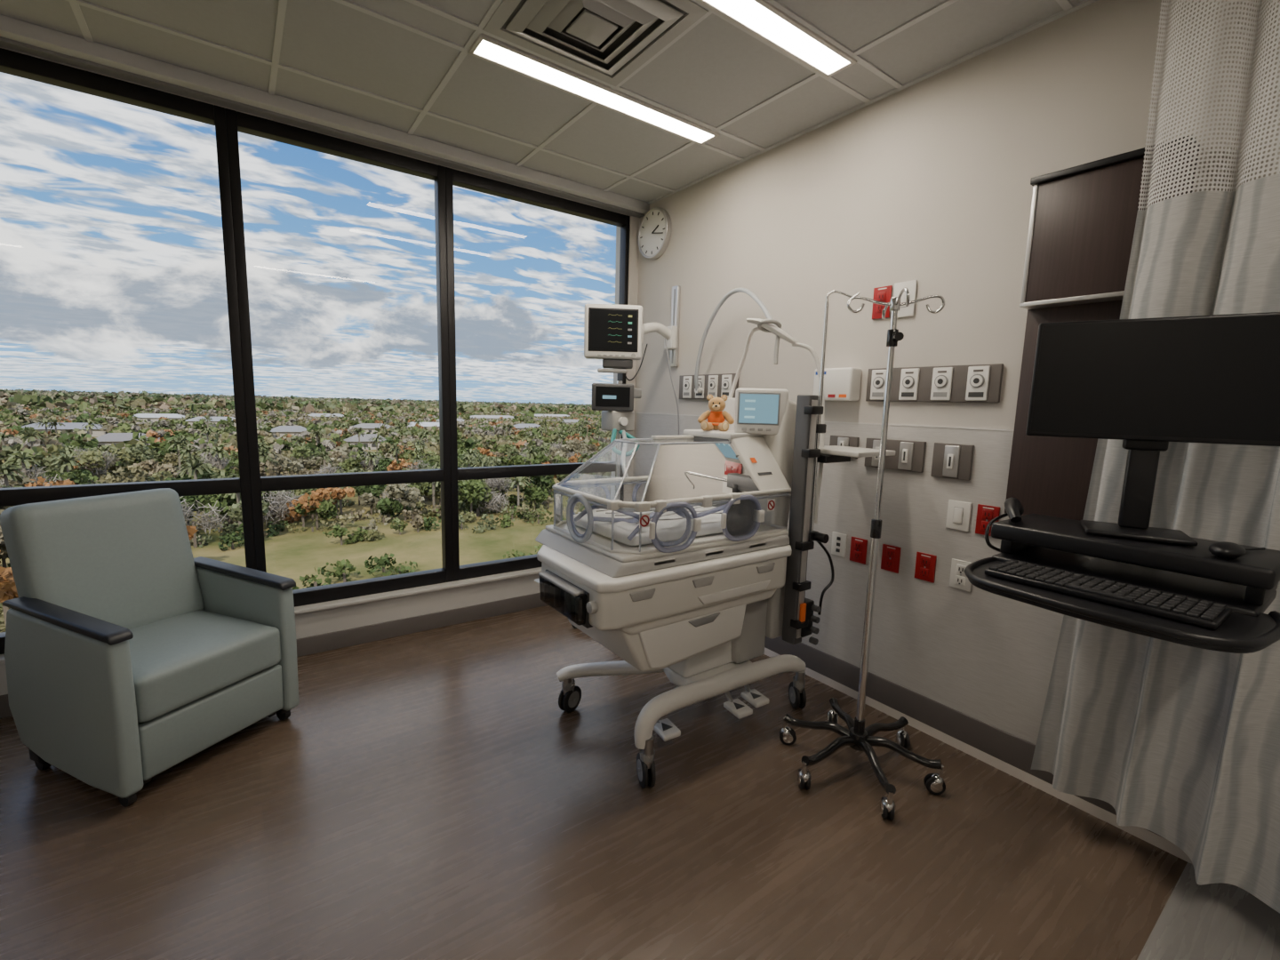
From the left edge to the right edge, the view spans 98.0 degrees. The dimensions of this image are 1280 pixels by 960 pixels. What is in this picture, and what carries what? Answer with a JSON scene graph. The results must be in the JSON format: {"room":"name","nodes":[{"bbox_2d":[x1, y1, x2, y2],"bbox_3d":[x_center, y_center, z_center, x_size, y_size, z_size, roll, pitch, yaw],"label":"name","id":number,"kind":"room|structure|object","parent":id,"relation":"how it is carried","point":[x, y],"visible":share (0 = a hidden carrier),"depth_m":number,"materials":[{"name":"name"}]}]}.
{"room":"hospital room","nodes":[
{"label":"hospital room","id":0,"kind":"room"},
{"bbox_2d":[0,573,539,695],"bbox_3d":[-2.312,0.849,2.801,5.420,0.245,0.215,-4,9,-36],"label":"wall","id":1,"kind":"structure","parent":0,"point":[328,620],"depth_m":3.32,"materials":[{"name":"grey paint"}]},
{"bbox_2d":[0,48,266,572],"bbox_3d":[-2.364,-0.497,2.518,1.012,2.455,0.075,-4,9,-36],"label":"window frame","id":2,"kind":"structure","parent":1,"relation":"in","point":[13,63],"depth_m":2.66,"materials":[{"name":"brown metal"}]},
{"bbox_2d":[260,468,443,491],"bbox_3d":[-1.594,-0.005,3.156,0.925,0.070,0.074,-4,9,-36],"label":"rail","id":3,"kind":"object","parent":2,"relation":"attached to","point":[296,482],"visible":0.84,"depth_m":3.09,"materials":[{"name":"brown metal"}]},
{"bbox_2d":[0,567,541,663],"bbox_3d":[-2.300,0.719,2.772,5.420,0.020,0.245,-4,9,-36],"label":"window sill","id":4,"kind":"structure","parent":1,"relation":"attached to","point":[356,600],"depth_m":3.30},
{"bbox_2d":[0,592,547,718],"bbox_3d":[-2.259,0.935,2.711,5.390,0.100,0.013,-4,9,-36],"label":"baseboard","id":5,"kind":"structure","parent":1,"relation":"attached to","point":[308,645],"depth_m":3.32,"materials":[{"name":"grey"}]},
{"bbox_2d":[236,111,459,582],"bbox_3d":[-1.544,-0.555,3.107,1.011,2.455,0.075,-4,9,-36],"label":"window frame","id":6,"kind":"structure","parent":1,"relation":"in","point":[247,124],"depth_m":3.26,"materials":[{"name":"brown metal"}]},
{"bbox_2d":[457,461,615,479],"bbox_3d":[-0.657,-0.071,3.830,1.214,0.070,0.074,-4,9,-36],"label":"rail","id":7,"kind":"object","parent":6,"relation":"attached to","point":[558,468],"visible":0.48,"depth_m":3.73,"materials":[{"name":"brown metal"}]},
{"bbox_2d":[452,168,639,502],"bbox_3d":[-0.625,-0.617,3.827,1.324,2.475,0.180,-4,9,-36],"label":"window","id":8,"kind":"structure","parent":1,"relation":"in","point":[460,179],"depth_m":3.94,"materials":[{"name":"brown metal"}]},
{"bbox_2d":[0,36,644,217],"bbox_3d":[-2.184,-1.721,2.373,5.420,0.014,0.065,-4,9,-36],"label":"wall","id":9,"kind":"structure","parent":0,"point":[9,44],"depth_m":2.67,"materials":[{"name":"white paint"}]},
{"bbox_2d":[0,0,1084,202],"bbox_3d":[-0.600,-1.517,0.275,5.520,0.120,5.520,-4,9,-36],"label":"ceiling","id":10,"kind":"structure","parent":0,"point":[717,71],"depth_m":2.33,"materials":[{"name":"tile"}]},
{"bbox_2d":[0,14,649,213],"bbox_3d":[-2.164,-1.750,2.342,5.420,0.055,0.120,-4,9,-36],"label":"pocket","id":11,"kind":"object","parent":10,"relation":"attached to","point":[12,28],"depth_m":2.61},
{"bbox_2d":[65,0,1073,191],"bbox_3d":[-0.578,-1.438,0.166,5.420,0.008,5.300,-4,9,-36],"label":"trim","id":12,"kind":"structure","parent":10,"relation":"attached to","point":[1065,4],"depth_m":2.27,"materials":[{"name":"white metal"}]},
{"bbox_2d":[468,32,719,144],"bbox_3d":[-0.141,-1.743,2.540,1.254,0.014,0.140,-4,9,-36],"label":"ceiling light","id":13,"kind":"object","parent":10,"relation":"in","point":[487,48],"depth_m":2.46,"materials":[{"name":"white plastic"}]},
{"bbox_2d":[482,0,708,86],"bbox_3d":[-0.175,-1.661,2.029,0.596,0.039,0.596,-4,9,-36],"label":"air diffuser","id":14,"kind":"object","parent":10,"relation":"in","point":[607,41],"depth_m":2.05,"materials":[{"name":"white metal"}]},
{"bbox_2d":[696,0,856,78],"bbox_3d":[0.318,-1.646,1.911,1.254,0.014,0.140,-4,9,-36],"label":"ceiling light","id":15,"kind":"object","parent":10,"relation":"in","point":[761,19],"depth_m":2.06,"materials":[{"name":"white plastic"}]},
{"bbox_2d":[1030,0,1279,912],"bbox_3d":[1.836,-0.136,1.014,0.129,2.677,1.837,-2,8,-25],"label":"privacy curtain","id":16,"kind":"object","parent":10,"relation":"hanging from","point":[1182,741],"visible":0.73,"depth_m":1.56,"materials":[{"name":"fabric"}]},
{"bbox_2d":[0,605,1279,959],"bbox_3d":[-0.678,1.366,0.665,5.520,0.120,5.520,-4,9,-36],"label":"floor","id":17,"kind":"structure","parent":0,"point":[431,794],"depth_m":1.79,"materials":[{"name":"wood"}]},
{"bbox_2d":[0,488,299,807],"bbox_3d":[-1.912,0.568,2.199,0.729,0.984,0.648,4,8,20],"label":"armchair","id":18,"kind":"object","parent":17,"relation":"on","point":[130,655],"visible":1,"depth_m":2.06,"materials":[{"name":"leather"}]},
{"bbox_2d":[0,488,204,629],"bbox_3d":[-2.132,0.352,2.252,0.250,0.584,0.540,4,8,20],"label":"cushion","id":19,"kind":"object","parent":18,"relation":"on","point":[126,560],"depth_m":2.19,"materials":[{"name":"grey leather"}]},
{"bbox_2d":[128,609,280,722],"bbox_3d":[-1.848,0.693,2.191,0.562,0.189,0.512,4,8,20],"label":"seat cushion","id":20,"kind":"object","parent":18,"relation":"on","point":[183,660],"depth_m":2.12,"materials":[{"name":"grey leather"}]},
{"bbox_2d":[571,380,641,629],"bbox_3d":[-0.093,0.174,3.403,0.540,1.540,0.740,-4,9,-36],"label":"ventilator","id":21,"kind":"object","parent":17,"relation":"on","point":[615,402],"visible":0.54,"depth_m":3.27,"materials":[{"name":"grey plastic"}]},
{"bbox_2d":[534,290,895,788],"bbox_3d":[0.275,0.143,2.395,1.440,1.890,0.862,-4,9,-36],"label":"incubator","id":22,"kind":"object","parent":17,"relation":"on","point":[668,582],"visible":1,"depth_m":2.24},
{"bbox_2d":[577,504,727,532],"bbox_3d":[0.101,0.134,2.378,0.600,0.028,0.430,-4,9,-36],"label":"blanket","id":23,"kind":"object","parent":22,"relation":"on","point":[668,522],"depth_m":2.21,"materials":[{"name":"white fabric"}]},
{"bbox_2d":[552,520,787,554],"bbox_3d":[0.117,0.200,2.386,0.861,0.014,0.594,-4,9,-36],"label":"tray","id":24,"kind":"object","parent":22,"relation":"attached to","point":[600,542],"depth_m":2.15,"materials":[{"name":"white"}]},
{"bbox_2d":[552,435,791,511],"bbox_3d":[0.121,-0.059,2.345,0.877,0.234,0.609,-4,9,-36],"label":"hood","id":25,"kind":"object","parent":22,"relation":"attached to","point":[685,469],"depth_m":2.24,"materials":[{"name":"white"}]},
{"bbox_2d":[697,394,734,431],"bbox_3d":[0.349,-0.307,2.544,0.166,0.165,0.133,3,8,11],"label":"teddy bear","id":26,"kind":"object","parent":22,"relation":"on","point":[716,418],"visible":1,"depth_m":2.54},
{"bbox_2d":[728,318,797,398],"bbox_3d":[0.552,-0.544,2.622,0.169,0.410,0.365,-4,9,-36],"label":"light","id":27,"kind":"object","parent":22,"relation":"attached to","point":[766,325],"depth_m":2.52,"materials":[{"name":"grey"}]},
{"bbox_2d":[808,636,818,645],"bbox_3d":[0.773,0.716,2.478,0.028,0.028,0.030,-4,9,-36],"label":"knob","id":28,"kind":"object","parent":22,"relation":"attached to","point":[812,640],"depth_m":2.47,"materials":[{"name":"grey"}]},
{"bbox_2d":[809,625,819,634],"bbox_3d":[0.775,0.666,2.471,0.028,0.028,0.030,-4,9,-36],"label":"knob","id":29,"kind":"object","parent":22,"relation":"attached to","point":[812,629],"depth_m":2.46,"materials":[{"name":"grey"}]},
{"bbox_2d":[810,615,820,623],"bbox_3d":[0.776,0.617,2.464,0.028,0.028,0.030,-4,9,-36],"label":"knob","id":30,"kind":"object","parent":22,"relation":"attached to","point":[814,619],"depth_m":2.46,"materials":[{"name":"grey"}]},
{"bbox_2d":[811,604,820,612],"bbox_3d":[0.777,0.567,2.458,0.028,0.028,0.030,-4,9,-36],"label":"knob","id":31,"kind":"object","parent":22,"relation":"attached to","point":[815,608],"depth_m":2.45,"materials":[{"name":"grey"}]},
{"bbox_2d":[818,445,895,457],"bbox_3d":[0.914,-0.129,2.474,0.280,0.022,0.310,-4,9,-36],"label":"shelf","id":32,"kind":"object","parent":22,"relation":"attached to","point":[831,451],"depth_m":2.38,"materials":[{"name":"white"}]},
{"bbox_2d":[779,287,945,820],"bbox_3d":[0.882,0.242,2.091,0.619,1.805,0.574,-4,9,-36],"label":"pole","id":33,"kind":"object","parent":17,"relation":"on","point":[860,738],"visible":1,"depth_m":2.09,"materials":[{"name":"silver metal"}]},
{"bbox_2d":[780,726,791,736],"bbox_3d":[0.617,1.063,2.346,0.046,0.048,0.047,-4,9,-36],"label":"hood","id":34,"kind":"object","parent":33,"relation":"attached to","point":[786,731],"depth_m":2.33,"materials":[{"name":"silver metal"}]},
{"bbox_2d":[798,769,811,783],"bbox_3d":[0.613,1.100,2.068,0.046,0.048,0.047,-4,9,-36],"label":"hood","id":35,"kind":"object","parent":33,"relation":"attached to","point":[804,776],"depth_m":2.05,"materials":[{"name":"silver metal"}]},
{"bbox_2d":[826,710,838,720],"bbox_3d":[0.859,1.050,2.484,0.046,0.048,0.047,-4,9,-36],"label":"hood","id":36,"kind":"object","parent":33,"relation":"attached to","point":[832,716],"depth_m":2.46,"materials":[{"name":"silver metal"}]},
{"bbox_2d":[880,797,895,813],"bbox_3d":[0.860,1.126,1.927,0.046,0.048,0.047,-4,9,-36],"label":"hood","id":37,"kind":"object","parent":33,"relation":"attached to","point":[888,805],"depth_m":1.91,"materials":[{"name":"silver metal"}]},
{"bbox_2d":[896,729,907,741],"bbox_3d":[1.106,1.076,2.343,0.046,0.048,0.047,-4,9,-36],"label":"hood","id":38,"kind":"object","parent":33,"relation":"attached to","point":[901,734],"depth_m":2.33,"materials":[{"name":"silver metal"}]},
{"bbox_2d":[929,772,943,786],"bbox_3d":[1.102,1.114,2.065,0.046,0.048,0.047,-4,9,-36],"label":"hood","id":39,"kind":"object","parent":33,"relation":"attached to","point":[936,780],"depth_m":2.05,"materials":[{"name":"silver metal"}]},
{"bbox_2d":[632,0,1279,502],"bbox_3d":[1.545,-0.237,2.101,0.140,2.790,5.620,-4,9,-36],"label":"wall","id":40,"kind":"structure","parent":0,"point":[927,182],"depth_m":2.39,"materials":[{"name":"paint"}]},
{"bbox_2d":[0,46,639,218],"bbox_3d":[-2.252,-1.761,2.463,5.420,0.070,0.180,-4,9,-36],"label":"header","id":41,"kind":"object","parent":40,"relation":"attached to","point":[0,46],"visible":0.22,"depth_m":2.70,"materials":[{"name":"paint"}]},
{"bbox_2d":[624,285,680,435],"bbox_3d":[0.036,-0.771,3.553,0.543,0.980,0.155,-4,9,-36],"label":"monitor arm","id":42,"kind":"object","parent":40,"relation":"attached to","point":[670,333],"depth_m":3.65,"materials":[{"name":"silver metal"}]},
{"bbox_2d":[584,303,642,373],"bbox_3d":[-0.160,-0.841,3.325,0.340,0.398,0.185,1,8,-3],"label":"patient monitor","id":43,"kind":"object","parent":42,"relation":"attached to","point":[612,332],"visible":1,"depth_m":3.24,"materials":[{"name":"white"}]},
{"bbox_2d":[638,207,671,259],"bbox_3d":[0.097,-1.688,3.814,0.046,0.332,0.332,-4,9,-36],"label":"wall clock","id":44,"kind":"object","parent":40,"relation":"attached to","point":[654,234],"visible":1,"depth_m":3.79,"materials":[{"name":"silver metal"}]},
{"bbox_2d":[679,373,738,399],"bbox_3d":[0.413,-0.583,3.486,0.034,0.155,0.530,-4,9,-36],"label":"panel","id":45,"kind":"object","parent":40,"relation":"attached to","point":[716,385],"visible":0.75,"depth_m":3.47,"materials":[{"name":"grey plastic"}]},
{"bbox_2d":[694,288,776,393],"bbox_3d":[0.514,-0.762,3.031,0.085,0.563,0.965,-1,8,-18],"label":"hose","id":46,"kind":"object","parent":45,"relation":"attached to","point":[697,389],"visible":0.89,"depth_m":3.23,"materials":[{"name":"white plastic"}]},
{"bbox_2d":[634,412,1014,431],"bbox_3d":[1.542,-0.167,1.985,0.007,0.006,5.420,-4,9,-36],"label":"chair rail","id":47,"kind":"object","parent":40,"relation":"attached to","point":[635,412],"depth_m":2.46,"materials":[{"name":"white plastic"}]},
{"bbox_2d":[813,367,861,400],"bbox_3d":[0.952,-0.464,2.708,0.086,0.155,0.222,-4,9,-36],"label":"box","id":48,"kind":"object","parent":40,"relation":"attached to","point":[840,384],"visible":0.73,"depth_m":2.64,"materials":[{"name":"white plastic"}]},
{"bbox_2d":[831,531,847,557],"bbox_3d":[0.994,0.322,2.784,0.010,0.115,0.080,-4,9,-36],"label":"wall plate","id":49,"kind":"object","parent":40,"relation":"attached to","point":[838,546],"visible":1,"depth_m":2.78,"materials":[{"name":"white plastic"}]},
{"bbox_2d":[829,435,859,458],"bbox_3d":[0.991,-0.162,2.722,0.034,0.105,0.155,-4,9,-36],"label":"panel","id":50,"kind":"object","parent":40,"relation":"attached to","point":[835,440],"visible":0.49,"depth_m":2.70,"materials":[{"name":"grey plastic"}]},
{"bbox_2d":[634,413,1063,744],"bbox_3d":[0.894,0.290,2.933,0.005,1.188,3.185,-4,9,-36],"label":"wall panel","id":51,"kind":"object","parent":40,"relation":"attached to","point":[987,657],"depth_m":2.43,"materials":[{"name":"white plastic"}]},
{"bbox_2d":[0,632,5,654],"bbox_3d":[-2.431,0.684,2.652,0.926,0.075,0.074,-4,9,-36],"label":"rail","id":52,"kind":"object","parent":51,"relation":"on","point":[3,634],"visible":0.02,"depth_m":2.39,"materials":[{"name":"brown metal"}]},
{"bbox_2d":[292,568,446,607],"bbox_3d":[-1.611,0.626,3.242,0.925,0.075,0.074,-4,9,-36],"label":"rail","id":53,"kind":"object","parent":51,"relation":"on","point":[332,592],"visible":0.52,"depth_m":3.22,"materials":[{"name":"brown metal"}]},
{"bbox_2d":[459,554,541,580],"bbox_3d":[-0.674,0.561,3.915,1.214,0.075,0.074,-4,9,-36],"label":"rail","id":54,"kind":"object","parent":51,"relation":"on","point":[482,569],"visible":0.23,"depth_m":3.69,"materials":[{"name":"brown metal"}]},
{"bbox_3d":[-2.792,-0.467,2.210,0.043,2.455,0.075,-4,9,-36],"label":"stile","id":55,"kind":"object","parent":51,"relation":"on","visible":0},
{"bbox_2d":[0,477,240,506],"bbox_3d":[-2.414,0.052,2.567,0.926,0.070,0.074,-4,9,-36],"label":"rail","id":56,"kind":"object","parent":55,"relation":"attached to","point":[13,496],"visible":0.91,"depth_m":2.52,"materials":[{"name":"brown metal"}]},
{"bbox_2d":[849,536,867,564],"bbox_3d":[1.057,0.341,2.695,0.014,0.120,0.085,-4,9,-36],"label":"electrical outlet","id":57,"kind":"object","parent":40,"relation":"attached to","point":[859,547],"visible":1,"depth_m":2.69,"materials":[{"name":"red plastic"}]},
{"bbox_2d":[647,0,1098,204],"bbox_3d":[1.610,-1.591,1.739,0.022,0.008,5.300,-4,9,-36],"label":"trim","id":58,"kind":"structure","parent":40,"relation":"attached to","point":[1081,4],"depth_m":2.37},
{"bbox_2d":[872,285,892,319],"bbox_3d":[1.097,-0.806,2.528,0.014,0.140,0.085,-4,9,-36],"label":"electrical outlet","id":59,"kind":"object","parent":40,"relation":"attached to","point":[884,293],"visible":0.8,"depth_m":2.52,"materials":[{"name":"red plastic"}]},
{"bbox_2d":[880,544,901,573],"bbox_3d":[1.154,0.361,2.563,0.014,0.120,0.085,-4,9,-36],"label":"electrical outlet","id":60,"kind":"object","parent":40,"relation":"attached to","point":[891,555],"visible":1,"depth_m":2.56,"materials":[{"name":"red plastic"}]},
{"bbox_2d":[864,438,926,472],"bbox_3d":[1.143,-0.115,2.516,0.034,0.135,0.275,-4,9,-36],"label":"panel","id":61,"kind":"object","parent":40,"relation":"attached to","point":[909,455],"visible":0.82,"depth_m":2.48,"materials":[{"name":"grey plastic"}]},
{"bbox_2d":[893,280,917,317],"bbox_3d":[1.159,-0.793,2.444,0.013,0.150,0.100,-4,9,-36],"label":"light switch","id":62,"kind":"object","parent":40,"relation":"attached to","point":[911,285],"visible":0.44,"depth_m":2.43,"materials":[{"name":"white plastic"}]},
{"bbox_2d":[914,551,936,583],"bbox_3d":[1.247,0.381,2.435,0.014,0.120,0.085,-4,9,-36],"label":"electrical outlet","id":63,"kind":"object","parent":40,"relation":"attached to","point":[925,564],"visible":1,"depth_m":2.43,"materials":[{"name":"red plastic"}]},
{"bbox_2d":[865,363,1003,402],"bbox_3d":[1.224,-0.409,2.374,0.034,0.150,0.565,-4,9,-36],"label":"medical gas outlets","id":64,"kind":"object","parent":40,"relation":"attached to","point":[968,383],"visible":0.94,"depth_m":2.32,"materials":[{"name":"grey plastic"}]},
{"bbox_2d":[930,442,974,480],"bbox_3d":[1.292,-0.078,2.312,0.034,0.145,0.155,-4,9,-36],"label":"panel","id":65,"kind":"object","parent":40,"relation":"attached to","point":[949,460],"visible":1,"depth_m":2.30,"materials":[{"name":"grey"}]},
{"bbox_2d":[945,499,971,531],"bbox_3d":[1.321,0.148,2.309,0.013,0.120,0.090,-4,9,-36],"label":"light switch","id":66,"kind":"object","parent":40,"relation":"attached to","point":[958,516],"visible":1,"depth_m":2.30,"materials":[{"name":"white plastic"}]},
{"bbox_2d":[949,558,971,591],"bbox_3d":[1.335,0.395,2.314,0.014,0.120,0.085,-4,9,-36],"label":"electrical outlet","id":67,"kind":"object","parent":40,"relation":"attached to","point":[958,580],"visible":0.83,"depth_m":2.31,"materials":[{"name":"white plastic"}]},
{"bbox_2d":[764,635,1162,837],"bbox_3d":[1.517,1.080,2.138,0.012,0.130,5.385,-4,9,-36],"label":"baseboard","id":68,"kind":"structure","parent":40,"relation":"attached to","point":[1012,749],"depth_m":2.45,"materials":[{"name":"grey"}]},
{"bbox_2d":[763,647,1192,863],"bbox_3d":[1.513,1.151,2.130,0.035,0.030,5.360,-4,9,-36],"label":"trim","id":69,"kind":"structure","parent":40,"relation":"attached to","point":[1141,833],"depth_m":2.18,"materials":[{"name":"beige"}]},
{"bbox_2d":[975,504,999,535],"bbox_3d":[1.385,0.161,2.221,0.014,0.120,0.080,-4,9,-36],"label":"electrical outlet","id":70,"kind":"object","parent":40,"relation":"attached to","point":[985,513],"visible":0.78,"depth_m":2.22,"materials":[{"name":"red plastic"}]},
{"bbox_2d":[1004,134,1199,520],"bbox_3d":[1.532,-0.434,1.869,0.111,1.202,0.472,-4,9,-36],"label":"upper cabinet","id":71,"kind":"object","parent":40,"relation":"attached to","point":[1083,220],"visible":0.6,"depth_m":1.91,"materials":[{"name":"brown wood"}]},
{"bbox_2d":[964,513,1279,653],"bbox_3d":[1.336,0.294,1.519,0.913,0.283,0.601,-4,9,-36],"label":"tray","id":72,"kind":"object","parent":71,"relation":"attached to","point":[1247,584],"visible":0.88,"depth_m":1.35,"materials":[{"name":"black plastic"}]},
{"bbox_2d":[984,497,1023,552],"bbox_3d":[1.105,0.146,1.694,0.092,0.186,0.164,7,10,36],"label":"barcode scanner","id":73,"kind":"object","parent":72,"relation":"on","point":[1013,507],"visible":0.93,"depth_m":1.67,"materials":[{"name":"black plastic"}]},
{"bbox_2d":[984,559,1231,629],"bbox_3d":[1.116,0.265,1.361,0.165,0.022,0.440,-4,9,-36],"label":"keyboard","id":74,"kind":"object","parent":72,"relation":"on","point":[1204,613],"visible":1,"depth_m":1.30,"materials":[{"name":"black plastic"}]},
{"bbox_2d":[992,545,1276,616],"bbox_3d":[1.324,0.263,1.530,0.300,0.030,0.540,-4,9,-36],"label":"shelf","id":75,"kind":"object","parent":72,"relation":"attached to","point":[1231,595],"depth_m":1.47,"materials":[{"name":"black plastic"}]},
{"bbox_2d":[990,513,1279,590],"bbox_3d":[1.328,0.175,1.517,0.300,0.048,0.565,-4,9,-36],"label":"shelf","id":76,"kind":"object","parent":72,"relation":"attached to","point":[1258,570],"depth_m":1.39,"materials":[{"name":"black plastic"}]},
{"bbox_2d":[1025,312,1279,545],"bbox_3d":[1.352,-0.135,1.477,0.536,0.571,0.170,7,9,33],"label":"computer monitor","id":77,"kind":"object","parent":72,"relation":"on","point":[1147,384],"visible":1,"depth_m":1.45,"materials":[{"name":"black plastic"}]},
{"bbox_2d":[1208,541,1265,558],"bbox_3d":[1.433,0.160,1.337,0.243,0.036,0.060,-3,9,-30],"label":"computer mouse","id":78,"kind":"object","parent":72,"relation":"on","point":[1225,549],"visible":1,"depth_m":1.28,"materials":[{"name":"black plastic"}]},
{"label":"outside","id":79,"kind":"structure","parent":0,"visible":0},
{"bbox_2d":[0,426,609,612],"bbox_3d":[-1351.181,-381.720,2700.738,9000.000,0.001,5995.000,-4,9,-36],"label":"ground","id":80,"kind":"structure","parent":79,"point":[291,555],"depth_m":74.30,"materials":[{"name":"green plant"}]},
{"bbox_2d":[21,413,578,449],"bbox_3d":[-177.803,-40.286,386.745,495.000,5.600,384.000,-4,9,-36],"label":"houses","id":81,"kind":"structure","parent":80,"relation":"on","point":[104,438],"depth_m":250.82,"materials":[{"name":"beige paint"}]},
{"bbox_2d":[0,388,612,632],"bbox_3d":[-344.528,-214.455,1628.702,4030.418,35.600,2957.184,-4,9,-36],"label":"trees","id":82,"kind":"object","parent":80,"relation":"on","point":[195,452],"visible":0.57,"depth_m":127.45,"materials":[{"name":"green plant"}]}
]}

